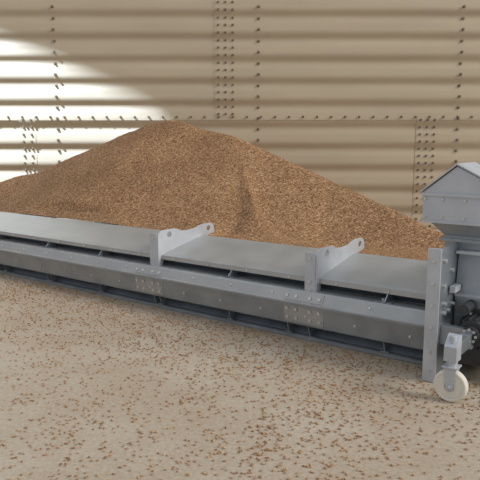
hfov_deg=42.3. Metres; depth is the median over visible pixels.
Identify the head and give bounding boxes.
[420,162,479,401]
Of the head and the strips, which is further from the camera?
the strips
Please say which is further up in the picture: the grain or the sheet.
the sheet
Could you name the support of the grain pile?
on the floor
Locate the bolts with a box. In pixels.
[7,1,472,226]
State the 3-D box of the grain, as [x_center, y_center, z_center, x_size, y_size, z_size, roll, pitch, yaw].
[-1.202,0.639,5.582,7.226,0.010,6.259,0,9,0]
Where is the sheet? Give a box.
[0,0,479,228]
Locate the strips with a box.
[18,0,438,228]
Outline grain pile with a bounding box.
[0,120,444,260]
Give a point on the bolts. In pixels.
(52, 6)
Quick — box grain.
[0,274,479,479]
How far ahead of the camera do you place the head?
3.92 m
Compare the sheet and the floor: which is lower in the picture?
the floor
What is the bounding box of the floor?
[0,229,479,479]
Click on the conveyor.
(343, 297)
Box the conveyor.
[0,212,426,364]

